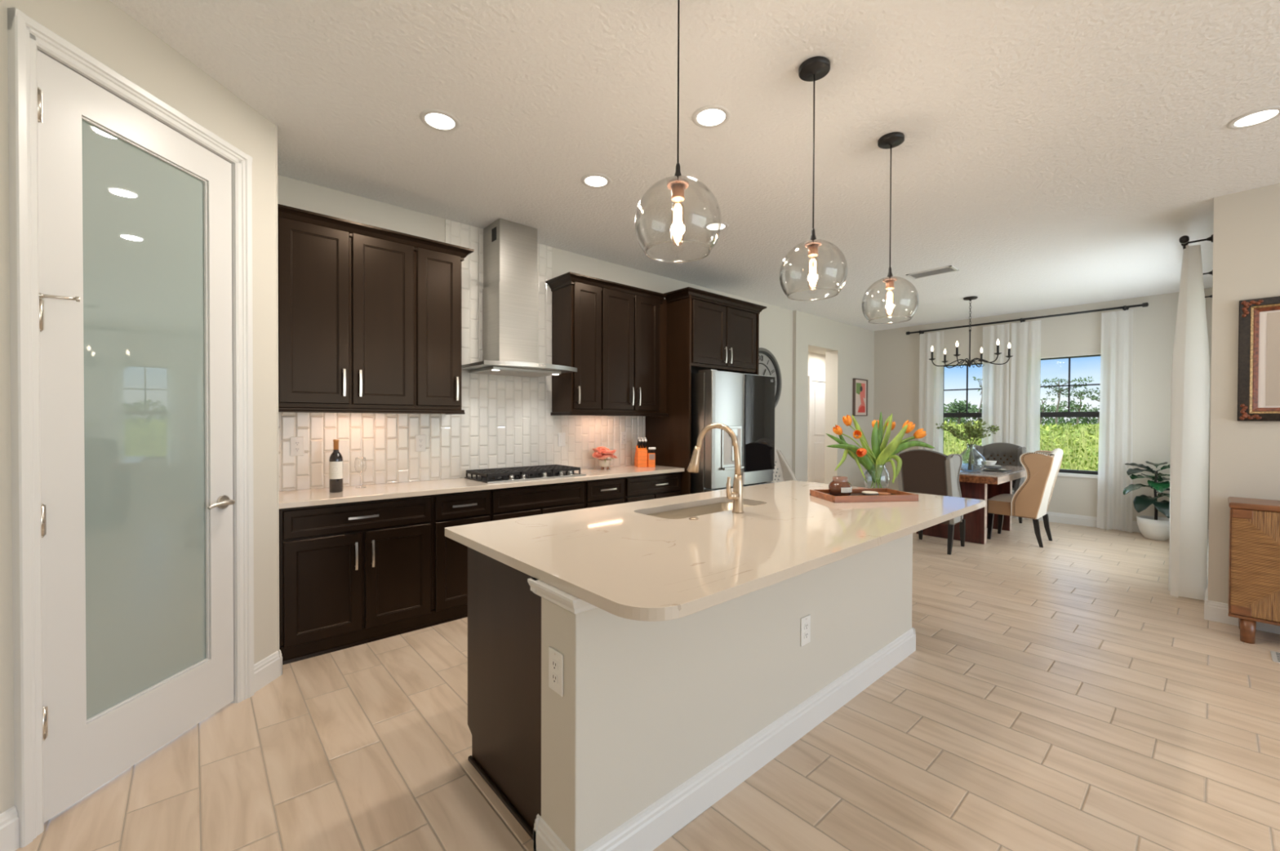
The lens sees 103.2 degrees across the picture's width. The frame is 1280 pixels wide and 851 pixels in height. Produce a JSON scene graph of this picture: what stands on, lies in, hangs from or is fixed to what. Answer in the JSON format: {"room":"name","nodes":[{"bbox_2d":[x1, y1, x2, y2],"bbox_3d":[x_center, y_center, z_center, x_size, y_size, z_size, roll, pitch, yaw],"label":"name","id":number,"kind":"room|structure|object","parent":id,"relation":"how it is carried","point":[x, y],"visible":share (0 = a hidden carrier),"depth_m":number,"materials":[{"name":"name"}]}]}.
{"room":"kitchen","nodes":[
{"label":"kitchen","id":0,"kind":"room"},
{"bbox_2d":[0,0,277,813],"bbox_3d":[-2.079,-0.111,1.235,0.120,2.932,2.950,0,1,3],"label":"wall","id":1,"kind":"structure","parent":0,"point":[100,28],"depth_m":2.10,"materials":[{"name":"beige paint"}]},
{"bbox_2d":[0,806,19,850],"bbox_3d":[-2.045,1.294,0.724,0.016,0.135,1.805,0,1,3],"label":"baseboard","id":2,"kind":"structure","parent":1,"relation":"attached to","point":[9,820],"depth_m":1.60,"materials":[{"name":"white wood"}]},
{"bbox_2d":[7,7,253,848],"bbox_3d":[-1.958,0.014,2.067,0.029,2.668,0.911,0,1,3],"label":"trim","id":3,"kind":"structure","parent":1,"relation":"attached to","point":[25,35],"depth_m":1.66,"materials":[{"name":"white wood"}]},
{"bbox_2d":[37,50,235,822],"bbox_3d":[-1.963,0.043,2.057,0.104,2.578,0.767,0,1,3],"label":"door","id":4,"kind":"structure","parent":1,"relation":"in","point":[135,215],"depth_m":1.99,"materials":[{"name":"white wood"}]},
{"bbox_2d":[253,649,282,693],"bbox_3d":[-1.948,1.274,2.635,0.036,0.135,0.199,0,1,3],"label":"baseboard","id":5,"kind":"structure","parent":1,"relation":"attached to","point":[269,668],"depth_m":2.63,"materials":[{"name":"white wood"}]},
{"bbox_2d":[275,125,279,651],"bbox_3d":[-2.259,-0.129,2.992,0.120,2.932,0.859,0,1,-41],"label":"wall","id":6,"kind":"structure","parent":0,"point":[276,126],"depth_m":2.71,"materials":[{"name":"beige paint"}]},
{"bbox_2d":[277,174,793,491],"bbox_3d":[-0.165,-0.145,5.271,6.035,2.932,0.210,0,1,-41],"label":"wall","id":7,"kind":"structure","parent":0,"point":[508,421],"depth_m":4.09,"materials":[{"name":"tile"}]},
{"bbox_2d":[289,436,304,456],"bbox_3d":[-2.232,0.136,3.306,0.076,0.124,0.008,0,1,-41],"label":"wall outlet","id":8,"kind":"object","parent":7,"relation":"attached to","point":[296,443],"visible":1,"depth_m":3.30,"materials":[{"name":"white plastic"}]},
{"bbox_2d":[277,217,414,408],"bbox_3d":[-1.931,-0.680,3.316,0.799,1.140,0.370,0,1,-41],"label":"upper cabinet","id":9,"kind":"object","parent":7,"relation":"attached to","point":[346,304],"visible":0.89,"depth_m":3.18,"materials":[{"name":"brown wood"}]},
{"bbox_2d":[278,407,465,414],"bbox_3d":[-1.813,-0.098,3.443,1.140,0.031,0.349,0,1,-41],"label":"rail","id":10,"kind":"object","parent":9,"relation":"attached to","point":[306,410],"visible":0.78,"depth_m":3.27,"materials":[{"name":"brown wood"}]},
{"bbox_2d":[277,204,474,262],"bbox_3d":[-1.778,-1.236,3.436,1.194,0.084,0.383,0,1,-41],"label":"crown molding","id":11,"kind":"structure","parent":9,"relation":"attached to","point":[283,211],"depth_m":3.25,"materials":[{"name":"brown wood"}]},
{"bbox_2d":[415,435,426,451],"bbox_3d":[-1.650,0.133,3.819,0.076,0.124,0.008,0,1,-41],"label":"wall outlet","id":12,"kind":"object","parent":7,"relation":"attached to","point":[420,440],"visible":1,"depth_m":3.82,"materials":[{"name":"white plastic"}]},
{"bbox_2d":[414,247,461,409],"bbox_3d":[-1.508,-0.682,3.688,0.329,1.140,0.370,0,1,-41],"label":"upper cabinet","id":13,"kind":"object","parent":7,"relation":"attached to","point":[437,275],"visible":0.84,"depth_m":3.57,"materials":[{"name":"brown wood"}]},
{"bbox_2d":[461,218,577,377],"bbox_3d":[-0.943,-1.006,4.021,0.797,1.186,0.618,0,1,-41],"label":"range hood","id":14,"kind":"object","parent":7,"relation":"attached to","point":[509,291],"visible":0.99,"depth_m":4.01,"materials":[{"name":"metal"}]},
{"bbox_2d":[551,281,601,412],"bbox_3d":[-0.552,-0.688,4.532,0.312,1.140,0.370,0,1,-41],"label":"upper cabinet","id":15,"kind":"object","parent":7,"relation":"attached to","point":[576,309],"visible":0.91,"depth_m":4.43,"materials":[{"name":"brown wood"}]},
{"bbox_2d":[600,288,666,413],"bbox_3d":[-0.126,-0.690,4.908,0.824,1.140,0.370,0,1,-41],"label":"upper cabinet","id":16,"kind":"object","parent":7,"relation":"attached to","point":[633,375],"visible":0.88,"depth_m":4.76,"materials":[{"name":"brown wood"}]},
{"bbox_2d":[551,412,669,416],"bbox_3d":[-0.257,-0.106,4.815,1.148,0.031,0.349,0,1,-41],"label":"rail","id":17,"kind":"object","parent":16,"relation":"attached to","point":[606,414],"visible":1,"depth_m":4.58,"materials":[{"name":"brown wood"}]},
{"bbox_2d":[546,271,766,373],"bbox_3d":[0.278,-0.944,5.062,2.392,0.727,0.670,0,1,-41],"label":"upper cabinet","id":18,"kind":"object","parent":7,"relation":"attached to","point":[724,339],"depth_m":5.10,"materials":[{"name":"brown wood"}]},
{"bbox_2d":[759,347,782,408],"bbox_3d":[1.592,-0.572,6.659,0.890,0.890,0.040,0,1,-41],"label":"wall clock","id":19,"kind":"object","parent":7,"relation":"attached to","point":[768,364],"visible":0.38,"depth_m":6.81,"materials":[{"name":"grey"}]},
{"bbox_2d":[14,517,1279,850],"bbox_3d":[2.610,1.410,2.454,10.950,0.100,10.600,0,1,-41],"label":"floor","id":20,"kind":"structure","parent":0,"point":[1058,695],"depth_m":2.12,"materials":[{"name":"tile"}]},
{"bbox_2d":[279,495,432,665],"bbox_3d":[-1.853,0.896,3.275,0.850,0.880,0.567,0,1,-41],"label":"base cabinet","id":21,"kind":"object","parent":20,"relation":"on","point":[351,575],"visible":0.82,"depth_m":3.05,"materials":[{"name":"brown wood"}]},
{"bbox_2d":[279,465,684,509],"bbox_3d":[-0.938,0.433,4.081,3.293,0.033,0.564,0,1,-41],"label":"countertop","id":22,"kind":"structure","parent":21,"relation":"on","point":[320,496],"depth_m":3.48,"materials":[{"name":"white stone"}]},
{"bbox_2d":[328,440,342,493],"bbox_3d":[-1.929,0.255,3.222,0.077,0.333,0.077,0,1,-41],"label":"wine bottle","id":23,"kind":"object","parent":22,"relation":"on","point":[335,460],"visible":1,"depth_m":3.19,"materials":[{"name":"black glass"}]},
{"bbox_2d":[464,464,586,484],"bbox_3d":[-0.922,0.384,4.126,0.870,0.062,0.448,0,1,-41],"label":"gas cooktop","id":24,"kind":"object","parent":22,"relation":"in","point":[487,476],"visible":1,"depth_m":4.01,"materials":[{"name":"black metal"}]},
{"bbox_2d":[464,471,578,483],"bbox_3d":[-0.925,0.412,4.129,0.860,0.008,0.440,0,1,-41],"label":"tray","id":25,"kind":"object","parent":24,"relation":"on","point":[539,476],"depth_m":3.97,"materials":[{"name":"metal"}]},
{"bbox_2d":[634,445,655,467],"bbox_3d":[0.047,0.303,5.077,0.170,0.213,0.188,0,1,-13],"label":"knife block","id":26,"kind":"object","parent":22,"relation":"on","point":[642,459],"visible":0.97,"depth_m":5.00,"materials":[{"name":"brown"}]},
{"bbox_2d":[431,489,490,626],"bbox_3d":[-1.380,0.893,3.692,0.411,0.880,0.567,0,1,-41],"label":"base cabinet","id":27,"kind":"object","parent":20,"relation":"on","point":[450,557],"visible":0.58,"depth_m":3.46,"materials":[{"name":"brown wood"}]},
{"bbox_2d":[467,546,541,839],"bbox_3d":[0.376,0.910,2.652,2.406,0.880,0.692,0,1,-41],"label":"island end panel","id":28,"kind":"object","parent":20,"relation":"on","point":[504,615],"visible":0.14,"depth_m":1.83,"materials":[{"name":"brown wood"}]},
{"bbox_2d":[444,480,986,621],"bbox_3d":[0.600,0.455,2.575,2.697,0.034,1.296,0,1,-41],"label":"countertop","id":29,"kind":"structure","parent":28,"relation":"on","point":[623,561],"depth_m":1.95,"materials":[{"name":"white stone"}]},
{"bbox_2d":[647,502,752,519],"bbox_3d":[0.343,0.569,2.730,0.820,0.201,0.350,0,1,-41],"label":"sink","id":30,"kind":"object","parent":29,"relation":"in","point":[682,513],"visible":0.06,"depth_m":2.91,"materials":[{"name":"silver metal"}]},
{"bbox_2d":[687,422,743,513],"bbox_3d":[0.388,0.211,2.619,0.140,0.450,0.300,0,1,-41],"label":"kitchen faucet","id":31,"kind":"object","parent":29,"relation":"on","point":[736,495],"visible":1,"depth_m":2.55,"materials":[{"name":"gold metal"}]},
{"bbox_2d":[809,488,918,502],"bbox_3d":[1.335,0.417,3.048,0.526,0.036,0.292,0,1,-9],"label":"serving tray","id":32,"kind":"object","parent":29,"relation":"on","point":[856,496],"visible":0.89,"depth_m":2.93,"materials":[{"name":"brown wood"}]},
{"bbox_2d":[828,476,852,496],"bbox_3d":[1.214,0.367,3.079,0.132,0.110,0.133,0,1,-41],"label":"candle jar","id":33,"kind":"object","parent":32,"relation":"on","point":[839,486],"visible":0.99,"depth_m":3.04,"materials":[{"name":"brown glass"}]},
{"bbox_2d":[862,464,889,488],"bbox_3d":[1.560,0.343,3.351,0.160,0.180,0.160,0,1,-41],"label":"glass vase","id":34,"kind":"object","parent":29,"relation":"on","point":[882,464],"visible":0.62,"depth_m":3.31,"materials":[{"name":"glass"}]},
{"bbox_2d":[826,424,875,481],"bbox_3d":[1.396,0.201,3.356,0.345,0.425,0.065,0,1,-2],"label":"tulip","id":35,"kind":"object","parent":34,"relation":"in","point":[837,430],"visible":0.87,"depth_m":3.35,"materials":[{"name":"green plant"}]},
{"bbox_2d":[826,430,875,487],"bbox_3d":[1.395,0.221,3.284,0.366,0.386,0.111,0,1,-15],"label":"tulip","id":36,"kind":"object","parent":34,"relation":"in","point":[865,460],"visible":0.98,"depth_m":3.30,"materials":[{"name":"green plant"}]},
{"bbox_2d":[835,448,875,488],"bbox_3d":[1.424,0.274,3.277,0.317,0.281,0.120,0,1,-10],"label":"tulip","id":37,"kind":"object","parent":34,"relation":"in","point":[861,452],"visible":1,"depth_m":3.29,"materials":[{"name":"green"}]},
{"bbox_2d":[842,414,879,485],"bbox_3d":[1.468,0.170,3.365,0.243,0.489,0.058,0,1,8],"label":"tulip","id":38,"kind":"object","parent":34,"relation":"in","point":[847,420],"visible":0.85,"depth_m":3.37,"materials":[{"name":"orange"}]},
{"bbox_2d":[871,412,883,488],"bbox_3d":[1.585,0.159,3.393,0.070,0.510,0.172,0,1,25],"label":"tulip","id":39,"kind":"object","parent":34,"relation":"in","point":[877,430],"visible":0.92,"depth_m":3.33,"materials":[{"name":"green plant"}]},
{"bbox_2d":[875,413,895,488],"bbox_3d":[1.630,0.165,3.385,0.209,0.499,0.072,0,1,-41],"label":"tulip","id":40,"kind":"object","parent":34,"relation":"in","point":[891,425],"visible":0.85,"depth_m":3.38,"materials":[{"name":"green"}]},
{"bbox_2d":[875,420,915,488],"bbox_3d":[1.668,0.190,3.314,0.254,0.451,0.098,0,1,1],"label":"tulip","id":41,"kind":"object","parent":34,"relation":"in","point":[907,428],"visible":0.99,"depth_m":3.29,"materials":[{"name":"green plant"}]},
{"bbox_2d":[879,428,934,488],"bbox_3d":[1.735,0.217,3.349,0.364,0.397,0.114,0,1,-2],"label":"tulip","id":42,"kind":"object","parent":34,"relation":"in","point":[919,433],"visible":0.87,"depth_m":3.31,"materials":[{"name":"green plant"}]},
{"bbox_2d":[490,480,584,521],"bbox_3d":[-0.917,0.890,4.099,0.822,0.880,0.567,0,1,-41],"label":"drawer","id":43,"kind":"object","parent":20,"relation":"on","point":[531,500],"visible":0.1,"depth_m":3.88,"materials":[{"name":"brown wood"}]},
{"bbox_2d":[584,477,624,508],"bbox_3d":[-0.450,0.888,4.512,0.425,0.880,0.567,0,1,-41],"label":"drawer","id":44,"kind":"object","parent":20,"relation":"on","point":[602,492],"visible":0.26,"depth_m":4.31,"materials":[{"name":"brown wood"}]},
{"bbox_2d":[624,471,680,502],"bbox_3d":[-0.024,0.886,4.887,0.711,0.880,0.567,0,1,-41],"label":"drawer","id":45,"kind":"object","parent":20,"relation":"on","point":[646,487],"visible":0.25,"depth_m":4.68,"materials":[{"name":"brown wood"}]},
{"bbox_2d":[645,295,691,495],"bbox_3d":[0.270,0.032,5.107,0.024,2.585,0.633,0,1,-41],"label":"refrigerator surround","id":46,"kind":"object","parent":20,"relation":"on","point":[670,436],"visible":0.34,"depth_m":4.98,"materials":[{"name":"brown wood"}]},
{"bbox_2d":[690,369,774,493],"bbox_3d":[0.790,0.395,5.367,1.000,1.856,0.879,0,1,-41],"label":"refrigerator","id":47,"kind":"object","parent":20,"relation":"on","point":[744,403],"visible":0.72,"depth_m":4.93,"materials":[{"name":"metal"}]},
{"bbox_2d":[749,311,759,375],"bbox_3d":[1.092,0.027,5.835,0.025,2.585,0.628,0,1,-41],"label":"refrigerator surround","id":48,"kind":"object","parent":20,"relation":"on","point":[757,314],"visible":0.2,"depth_m":5.59,"materials":[{"name":"wood"}]},
{"bbox_2d":[770,447,797,483],"bbox_3d":[1.774,0.776,6.310,0.562,1.082,0.635,0,1,-41],"label":"dining chair","id":49,"kind":"object","parent":20,"relation":"on","point":[782,472],"visible":0.19,"depth_m":6.53,"materials":[{"name":"beige fabric"}]},
{"bbox_2d":[896,448,965,555],"bbox_3d":[3.192,0.789,5.552,0.635,1.082,0.582,0,1,-41],"label":"dining chair","id":50,"kind":"object","parent":20,"relation":"on","point":[928,472],"visible":0.77,"depth_m":5.33,"materials":[{"name":"grey"}]},
{"bbox_2d":[915,463,1026,544],"bbox_3d":[4.140,0.932,6.402,1.670,0.786,1.020,0,1,-41],"label":"dining table","id":51,"kind":"object","parent":20,"relation":"on","point":[982,485],"visible":0.37,"depth_m":5.79,"materials":[{"name":"brown wood"}]},
{"bbox_2d":[960,444,986,472],"bbox_3d":[3.888,0.381,5.966,0.300,0.322,0.300,0,1,-41],"label":"glass vase","id":52,"kind":"object","parent":51,"relation":"on","point":[984,466],"visible":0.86,"depth_m":5.92,"materials":[{"name":"glass"}]},
{"bbox_2d":[967,425,999,470],"bbox_3d":[4.025,0.256,5.946,0.340,0.535,0.147,0,1,20],"label":"leafy branch","id":53,"kind":"object","parent":52,"relation":"in","point":[993,429],"visible":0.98,"depth_m":5.92,"materials":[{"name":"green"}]},
{"bbox_2d":[972,442,1026,523],"bbox_3d":[4.854,0.781,6.917,0.635,1.082,0.582,0,1,-41],"label":"dining chair","id":54,"kind":"object","parent":20,"relation":"on","point":[1005,454],"visible":0.44,"depth_m":7.04,"materials":[{"name":"grey fabric"}]},
{"bbox_2d":[986,448,1063,547],"bbox_3d":[4.448,0.791,5.862,0.582,1.082,0.635,0,1,-41],"label":"dining chair","id":55,"kind":"object","parent":20,"relation":"on","point":[1031,500],"visible":1,"depth_m":5.65,"materials":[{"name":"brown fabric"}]},
{"bbox_2d":[987,493,1013,502],"bbox_3d":[4.387,0.845,5.932,0.434,0.062,0.450,0,1,-41],"label":"seat cushion","id":56,"kind":"object","parent":55,"relation":"on","point":[1004,498],"depth_m":5.90,"materials":[{"name":"beige fabric"}]},
{"bbox_2d":[1123,461,1169,541],"bbox_3d":[6.074,0.883,5.945,0.647,0.908,0.620,0,1,-41],"label":"potted plant","id":57,"kind":"object","parent":20,"relation":"on","point":[1154,528],"visible":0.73,"depth_m":5.91,"materials":[{"name":"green plant"}]},
{"bbox_2d":[1227,497,1279,644],"bbox_3d":[4.386,0.928,2.739,0.381,0.872,1.590,0,1,-41],"label":"sideboard","id":58,"kind":"object","parent":20,"relation":"on","point":[1254,527],"visible":1,"depth_m":3.14,"materials":[{"name":"brown wood"}]},
{"bbox_2d":[109,0,1279,331],"bbox_3d":[3.012,-1.626,1.980,10.950,0.120,9.419,0,1,-41],"label":"ceiling","id":59,"kind":"structure","parent":0,"point":[1053,153],"depth_m":2.67,"materials":[{"name":"white paint"}]},
{"bbox_2d":[419,109,460,132],"bbox_3d":[-1.041,-1.584,2.644,0.198,0.006,0.198,0,1,-41],"label":"recessed light","id":60,"kind":"object","parent":59,"relation":"in","point":[435,119],"visible":1,"depth_m":2.63,"materials":[{"name":"white plastic"}]},
{"bbox_2d":[580,173,611,188],"bbox_3d":[-0.286,-1.588,3.301,0.198,0.006,0.198,0,1,-41],"label":"recessed light","id":61,"kind":"object","parent":59,"relation":"in","point":[592,180],"visible":1,"depth_m":3.29,"materials":[{"name":"white plastic"}]},
{"bbox_2d":[634,0,721,262],"bbox_3d":[0.126,-1.071,1.670,0.284,1.005,0.284,0,1,-38],"label":"pendant lamp","id":62,"kind":"object","parent":59,"relation":"hanging from","point":[677,184],"visible":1,"depth_m":1.66,"materials":[{"name":"clear glass"}]},
{"bbox_2d":[666,177,688,190],"bbox_3d":[0.125,-0.798,1.673,0.072,0.018,0.072,0,1,-41],"label":"washer","id":63,"kind":"object","parent":62,"relation":"in","point":[674,183],"depth_m":1.65,"materials":[{"name":"brown"}]},
{"bbox_2d":[671,163,684,202],"bbox_3d":[0.125,-0.804,1.673,0.042,0.118,0.042,0,1,-41],"label":"socket","id":64,"kind":"object","parent":62,"relation":"attached to","point":[677,184],"depth_m":1.66,"materials":[{"name":"black metal"}]},
{"bbox_2d":[691,105,730,128],"bbox_3d":[0.364,-1.579,2.601,0.198,0.006,0.198,0,1,-41],"label":"recessed light","id":65,"kind":"object","parent":59,"relation":"in","point":[708,116],"visible":1,"depth_m":2.59,"materials":[{"name":"white plastic"}]},
{"bbox_2d":[703,222,728,231],"bbox_3d":[0.609,-1.593,4.069,0.198,0.006,0.198,0,1,-41],"label":"recessed light","id":66,"kind":"object","parent":59,"relation":"in","point":[713,226],"visible":0.91,"depth_m":4.06,"materials":[{"name":"white"}]},
{"bbox_2d":[779,56,847,301],"bbox_3d":[0.764,-1.075,2.235,0.284,1.004,0.284,0,1,-45],"label":"pendant lamp","id":67,"kind":"object","parent":59,"relation":"hanging from","point":[816,68],"visible":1,"depth_m":2.23,"materials":[{"name":"clear glass"}]},
{"bbox_2d":[808,228,817,257],"bbox_3d":[0.763,-0.808,2.237,0.042,0.118,0.042,0,1,-41],"label":"socket","id":68,"kind":"object","parent":67,"relation":"attached to","point":[813,245],"depth_m":2.22,"materials":[{"name":"black metal"}]},
{"bbox_2d":[861,132,919,324],"bbox_3d":[1.380,-1.079,2.800,0.284,1.002,0.284,0,1,-45],"label":"pendant lamp","id":69,"kind":"object","parent":59,"relation":"hanging from","point":[893,140],"visible":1,"depth_m":2.79,"materials":[{"name":"clear glass"}]},
{"bbox_2d":[885,266,893,289],"bbox_3d":[1.379,-0.814,2.802,0.042,0.118,0.042,0,1,-41],"label":"socket","id":70,"kind":"object","parent":69,"relation":"attached to","point":[890,281],"depth_m":2.79,"materials":[{"name":"black metal"}]},
{"bbox_2d":[906,265,959,279],"bbox_3d":[3.050,-1.596,5.301,0.230,0.009,0.430,0,1,-41],"label":"ceiling vent","id":71,"kind":"object","parent":59,"relation":"in","point":[947,269],"visible":1,"depth_m":5.29,"materials":[{"name":"white metal"}]},
{"bbox_2d":[928,296,1013,368],"bbox_3d":[4.147,-1.167,6.380,0.909,0.880,0.816,0,1,-41],"label":"chandelier","id":72,"kind":"object","parent":59,"relation":"hanging from","point":[969,362],"visible":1,"depth_m":6.37,"materials":[{"name":"black metal"}]},
{"bbox_2d":[1226,106,1279,128],"bbox_3d":[3.145,-1.569,2.591,0.198,0.006,0.198,0,1,-41],"label":"recessed light","id":73,"kind":"object","parent":59,"relation":"in","point":[1255,117],"visible":1,"depth_m":2.59,"materials":[{"name":"white plastic"}]},
{"bbox_2d":[541,533,912,850],"bbox_3d":[0.662,0.915,2.315,2.423,0.880,0.192,0,1,-41],"label":"wall","id":74,"kind":"structure","parent":0,"point":[645,708],"depth_m":1.74,"materials":[{"name":"beige paint"}]},
{"bbox_2d":[548,646,563,697],"bbox_3d":[-0.251,0.732,1.511,0.008,0.124,0.076,0,1,-41],"label":"wall outlet","id":75,"kind":"object","parent":74,"relation":"attached to","point":[555,658],"visible":1,"depth_m":1.50,"materials":[{"name":"white plastic"}]},
{"bbox_2d":[527,577,598,614],"bbox_3d":[-0.219,0.505,1.532,0.130,0.052,0.252,0,1,-41],"label":"trim","id":76,"kind":"structure","parent":74,"relation":"attached to","point":[569,602],"depth_m":1.47,"materials":[{"name":"white wood"}]},
{"bbox_2d":[533,627,915,850],"bbox_3d":[0.661,1.287,2.318,2.455,0.135,0.224,0,1,-41],"label":"baseboard","id":77,"kind":"structure","parent":74,"relation":"attached to","point":[648,829],"depth_m":1.89,"materials":[{"name":"white wood"}]},
{"bbox_2d":[800,614,810,646],"bbox_3d":[0.733,0.906,2.243,0.076,0.124,0.008,0,1,-41],"label":"wall outlet","id":78,"kind":"object","parent":74,"relation":"attached to","point":[805,621],"visible":1,"depth_m":2.24,"materials":[{"name":"white plastic"}]},
{"bbox_2d":[808,348,825,377],"bbox_3d":[3.295,-0.106,9.116,5.200,2.800,1.280,0,1,-41],"label":"wall","id":79,"kind":"structure","parent":0,"point":[816,359],"depth_m":9.96,"materials":[{"name":"beige paint"}]},
{"bbox_2d":[807,376,825,484],"bbox_3d":[3.666,0.165,10.133,1.180,2.240,0.050,0,1,-41],"label":"door","id":80,"kind":"structure","parent":79,"relation":"in","point":[816,385],"depth_m":9.91,"materials":[{"name":"white wood"}]},
{"bbox_2d":[791,310,874,488],"bbox_3d":[3.126,-0.163,8.120,2.670,2.932,0.210,0,1,-41],"label":"wall","id":81,"kind":"structure","parent":0,"point":[849,349],"depth_m":8.02,"materials":[{"name":"beige paint"}]},
{"bbox_2d":[852,378,867,416],"bbox_3d":[3.644,-0.463,8.399,0.450,0.610,0.048,0,1,-41],"label":"framed picture","id":82,"kind":"object","parent":81,"relation":"attached to","point":[860,387],"visible":0.93,"depth_m":8.38,"materials":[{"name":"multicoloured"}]},
{"bbox_2d":[873,288,1212,528],"bbox_3d":[5.469,-0.146,7.300,0.160,2.932,4.120,0,1,-41],"label":"wall","id":83,"kind":"structure","parent":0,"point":[896,353],"depth_m":6.73,"materials":[{"name":"beige paint"}]},
{"bbox_2d":[942,362,982,453],"bbox_3d":[5.003,-0.136,7.789,0.152,1.624,0.790,0,1,-41],"label":"window","id":84,"kind":"structure","parent":83,"relation":"attached to","point":[966,415],"depth_m":7.81,"materials":[{"name":"black"}]},
{"bbox_2d":[906,302,1148,334],"bbox_3d":[5.302,-1.486,7.268,0.120,0.072,2.804,0,1,-41],"label":"curtain rod","id":85,"kind":"object","parent":83,"relation":"attached to","point":[1144,304],"visible":0.99,"depth_m":7.00,"materials":[{"name":"black metal"}]},
{"bbox_2d":[918,331,943,453],"bbox_3d":[4.599,-0.077,8.022,0.054,2.777,0.372,0,1,-39],"label":"curtain","id":86,"kind":"object","parent":85,"relation":"hanging from","point":[931,376],"visible":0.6,"depth_m":8.02,"materials":[{"name":"white fabric"}]},
{"bbox_2d":[981,324,1008,446],"bbox_3d":[5.163,-0.068,7.384,0.058,2.777,0.343,0,1,-41],"label":"curtain","id":87,"kind":"object","parent":85,"relation":"hanging from","point":[995,378],"visible":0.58,"depth_m":7.36,"materials":[{"name":"white fabric"}]},
{"bbox_2d":[1008,320,1040,519],"bbox_3d":[5.396,-0.065,7.120,0.057,2.777,0.362,0,1,-41],"label":"curtain","id":88,"kind":"object","parent":85,"relation":"hanging from","point":[1025,336],"visible":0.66,"depth_m":7.12,"materials":[{"name":"white fabric"}]},
{"bbox_2d":[1096,309,1133,533],"bbox_3d":[6.012,-0.055,6.417,0.055,2.777,0.332,0,1,-44],"label":"curtain","id":89,"kind":"object","parent":85,"relation":"hanging from","point":[1114,508],"visible":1,"depth_m":6.43,"materials":[{"name":"white fabric"}]},
{"bbox_2d":[1040,354,1100,479],"bbox_3d":[5.805,-0.124,6.879,0.152,1.624,0.815,0,1,-41],"label":"window","id":90,"kind":"structure","parent":83,"relation":"attached to","point":[1068,473],"depth_m":6.85,"materials":[{"name":"black metal"}]},
{"bbox_2d":[1029,511,1208,541],"bbox_3d":[5.322,1.252,7.342,0.016,0.135,3.890,0,1,-41],"label":"baseboard","id":91,"kind":"structure","parent":83,"relation":"attached to","point":[1078,520],"depth_m":6.77,"materials":[{"name":"white wood"}]},
{"bbox_2d":[1208,183,1279,604],"bbox_3d":[5.770,-0.086,1.636,0.200,2.932,5.225,0,1,-41],"label":"wall","id":92,"kind":"structure","parent":0,"point":[1245,455],"depth_m":3.44,"materials":[{"name":"beige paint"}]},
{"bbox_2d":[1237,296,1279,421],"bbox_3d":[4.374,-0.429,3.024,0.054,0.810,1.050,0,1,-41],"label":"picture frame","id":93,"kind":"object","parent":92,"relation":"attached to","point":[1259,319],"visible":1,"depth_m":3.35,"materials":[{"name":"brown wood"}]},
{"bbox_2d":[1265,311,1279,406],"bbox_3d":[4.381,-0.429,3.030,0.001,0.610,0.810,0,1,-41],"label":"picture","id":94,"kind":"object","parent":93,"relation":"attached to","point":[1272,318],"depth_m":3.31},
{"bbox_3d":[5.428,-0.119,4.700,3.340,2.932,0.175,0,1,-41],"label":"wall","id":95,"kind":"structure","parent":0,"visible":0},
{"bbox_2d":[1179,235,1213,297],"bbox_3d":[5.223,-1.403,4.735,2.914,0.072,0.172,0,1,-41],"label":"curtain rod","id":96,"kind":"object","parent":95,"relation":"attached to","point":[1184,240],"visible":0.52,"depth_m":3.84,"materials":[{"name":"black metal"}]},
{"bbox_2d":[1168,244,1209,600],"bbox_3d":[4.386,-0.018,4.053,0.499,2.735,0.218,0,1,-41],"label":"curtain","id":97,"kind":"object","parent":96,"relation":"hanging from","point":[1190,365],"visible":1,"depth_m":3.91,"materials":[{"name":"white fabric"}]},
{"bbox_2d":[1204,537,1279,634],"bbox_3d":[6.936,1.304,2.834,3.556,0.135,5.031,0,1,-41],"label":"baseboard","id":98,"kind":"structure","parent":95,"relation":"attached to","point":[1215,611],"depth_m":3.49,"materials":[{"name":"white wood"}]},
{"label":"outside","id":99,"kind":"structure","parent":0,"visible":0},
{"bbox_3d":[56.822,1.376,63.448,150.850,0.200,260.000,0,1,-41],"label":"ground","id":100,"kind":"structure","parent":99,"visible":0},
{"bbox_2d":[943,398,977,426],"bbox_3d":[24.372,-0.314,39.026,2.688,3.502,1.397,1,1,28],"label":"tree","id":101,"kind":"object","parent":100,"relation":"on","point":[960,407],"visible":0.65,"depth_m":38.81,"materials":[{"name":"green plant"}]},
{"bbox_2d":[943,403,1097,426],"bbox_3d":[45.682,-0.825,66.297,22.818,4.853,50.105,0,1,-41],"label":"tree line","id":102,"kind":"object","parent":100,"relation":"on","point":[1086,420],"visible":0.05,"depth_m":63.76,"materials":[{"name":"green plant"}]},
{"bbox_2d":[943,419,1099,475],"bbox_3d":[14.855,0.625,23.846,31.172,1.995,21.593,0,1,-41],"label":"vegetation","id":103,"kind":"object","parent":100,"relation":"on","point":[1079,443],"visible":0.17,"depth_m":12.36,"materials":[{"name":"green plant"}]},
{"bbox_2d":[1040,376,1094,425],"bbox_3d":[39.645,-1.567,47.655,4.451,5.925,1.544,1,1,41],"label":"tree","id":104,"kind":"object","parent":100,"relation":"on","point":[1061,389],"visible":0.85,"depth_m":47.73,"materials":[{"name":"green plant"}]},
{"bbox_2d":[1052,390,1099,424],"bbox_3d":[45.765,-1.172,53.002,1.983,5.072,4.306,0,1,-41],"label":"tree","id":105,"kind":"object","parent":100,"relation":"on","point":[1077,406],"visible":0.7,"depth_m":52.93,"materials":[{"name":"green plant"}]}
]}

